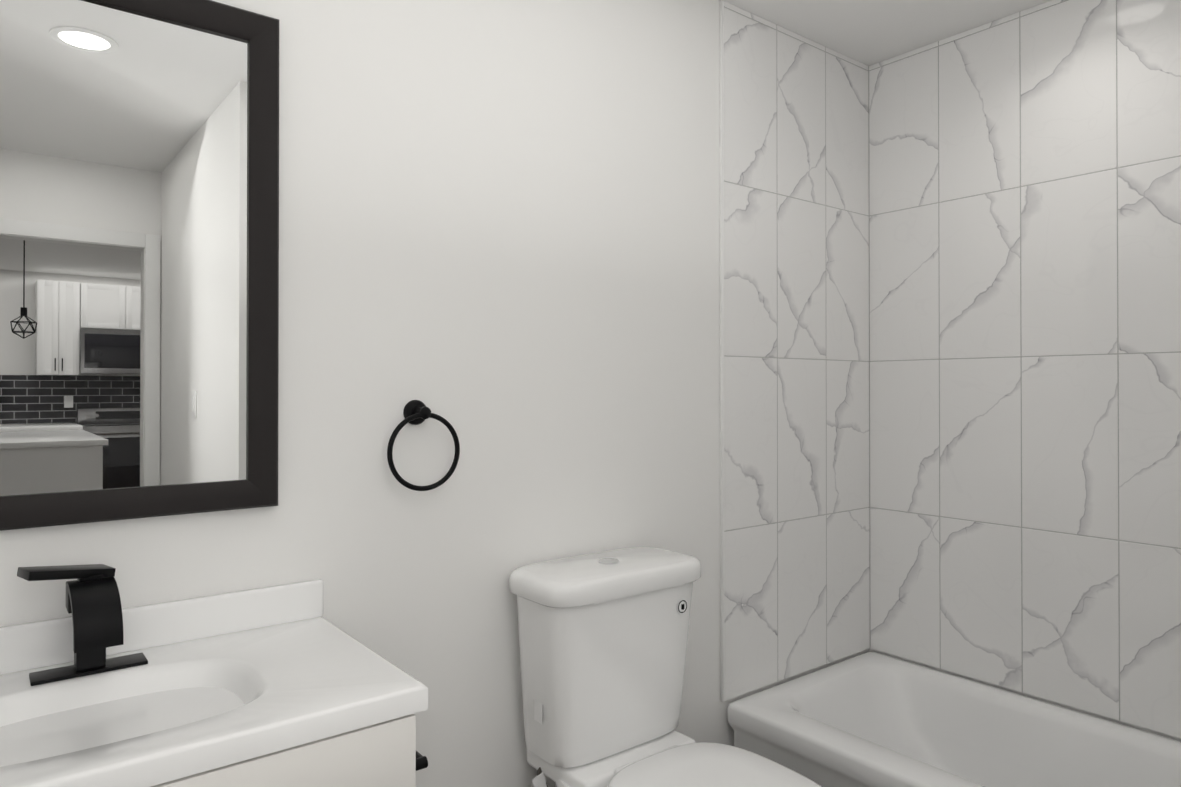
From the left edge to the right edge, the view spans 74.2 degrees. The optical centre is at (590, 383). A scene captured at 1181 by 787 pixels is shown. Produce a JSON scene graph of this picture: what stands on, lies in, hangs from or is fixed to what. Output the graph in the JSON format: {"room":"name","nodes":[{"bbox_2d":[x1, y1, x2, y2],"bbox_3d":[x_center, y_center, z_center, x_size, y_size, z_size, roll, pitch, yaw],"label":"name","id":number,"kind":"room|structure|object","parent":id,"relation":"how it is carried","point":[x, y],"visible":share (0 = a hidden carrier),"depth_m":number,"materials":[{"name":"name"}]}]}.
{"room":"bathroom","nodes":[
{"label":"bathroom","id":0,"kind":"room"},
{"bbox_2d":[0,0,868,786],"bbox_3d":[-0.116,0.078,1.962,2.920,2.410,0.100,0,0,-38],"label":"wall","id":1,"kind":"structure","parent":0,"point":[500,236],"depth_m":1.78,"materials":[{"name":"white paint"}]},
{"bbox_2d":[0,0,278,530],"bbox_3d":[-0.848,-0.233,1.306,0.627,0.930,0.028,0,0,-38],"label":"mirror","id":2,"kind":"object","parent":1,"relation":"attached to","point":[139,255],"visible":0.97,"depth_m":1.36,"materials":[{"name":"black mirror"}]},
{"bbox_2d":[387,400,459,490],"bbox_3d":[-0.363,0.132,1.667,0.167,0.192,0.057,0,0,-38],"label":"towel ring","id":3,"kind":"object","parent":1,"relation":"attached to","point":[416,412],"visible":1,"depth_m":1.66,"materials":[{"name":"black metal"}]},
{"bbox_2d":[719,0,724,701],"bbox_3d":[0.852,-0.102,1.690,0.010,2.051,1.525,0,0,-38],"label":"trim","id":4,"kind":"structure","parent":1,"relation":"attached to","point":[721,221],"depth_m":2.28,"materials":[{"name":"white paint"}]},
{"bbox_2d":[724,1,869,700],"bbox_3d":[0.684,-0.097,2.521,0.752,2.051,0.010,0,0,-38],"label":"wall tile","id":5,"kind":"structure","parent":1,"relation":"attached to","point":[796,396],"depth_m":2.48,"materials":[{"name":"tile"}]},
{"bbox_2d":[718,0,1049,65],"bbox_3d":[1.822,-1.199,-1.531,5.400,0.100,8.000,0,0,-38],"label":"ceiling","id":6,"kind":"structure","parent":0,"point":[868,32],"depth_m":2.41,"materials":[{"name":"white paint"}]},
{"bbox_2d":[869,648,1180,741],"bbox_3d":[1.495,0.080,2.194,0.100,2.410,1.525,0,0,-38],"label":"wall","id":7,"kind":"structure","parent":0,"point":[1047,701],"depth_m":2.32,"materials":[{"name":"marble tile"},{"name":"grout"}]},
{"bbox_2d":[869,0,1180,737],"bbox_3d":[1.448,-0.099,2.165,0.010,2.051,1.515,0,0,-38],"label":"wall tile","id":8,"kind":"structure","parent":7,"relation":"attached to","point":[1025,326],"depth_m":2.32,"materials":[{"name":"tile"}]},
{"bbox_3d":[1.822,1.311,-1.548,5.400,0.100,8.000,0,0,-38],"label":"floor","id":9,"kind":"structure","parent":0,"visible":0},
{"bbox_2d":[0,564,427,786],"bbox_3d":[-0.675,0.780,1.129,0.814,0.996,0.504,0,0,-38],"label":"bathroom vanity","id":10,"kind":"object","parent":9,"relation":"on","point":[285,685],"visible":1,"depth_m":1.17,"materials":[{"name":"white paint"}]},
{"bbox_2d":[16,564,147,686],"bbox_3d":[-0.782,0.370,1.212,0.172,0.175,0.163,0,0,-38],"label":"faucet","id":11,"kind":"object","parent":10,"relation":"on","point":[93,600],"depth_m":1.21,"materials":[{"name":"black metal"}]},
{"bbox_2d":[509,547,821,786],"bbox_3d":[0.203,0.849,1.639,0.466,0.865,0.792,0,0,-38],"label":"toilet","id":12,"kind":"object","parent":9,"relation":"on","point":[603,639],"visible":1,"depth_m":1.73,"materials":[{"name":"white ceramic"}]},
{"bbox_2d":[727,652,1180,786],"bbox_3d":[1.152,1.106,1.918,0.748,0.355,1.502,0,0,-38],"label":"bathtub","id":13,"kind":"object","parent":9,"relation":"on","point":[870,719],"visible":0.98,"depth_m":2.25,"materials":[{"name":"white ceramic"}]}
]}

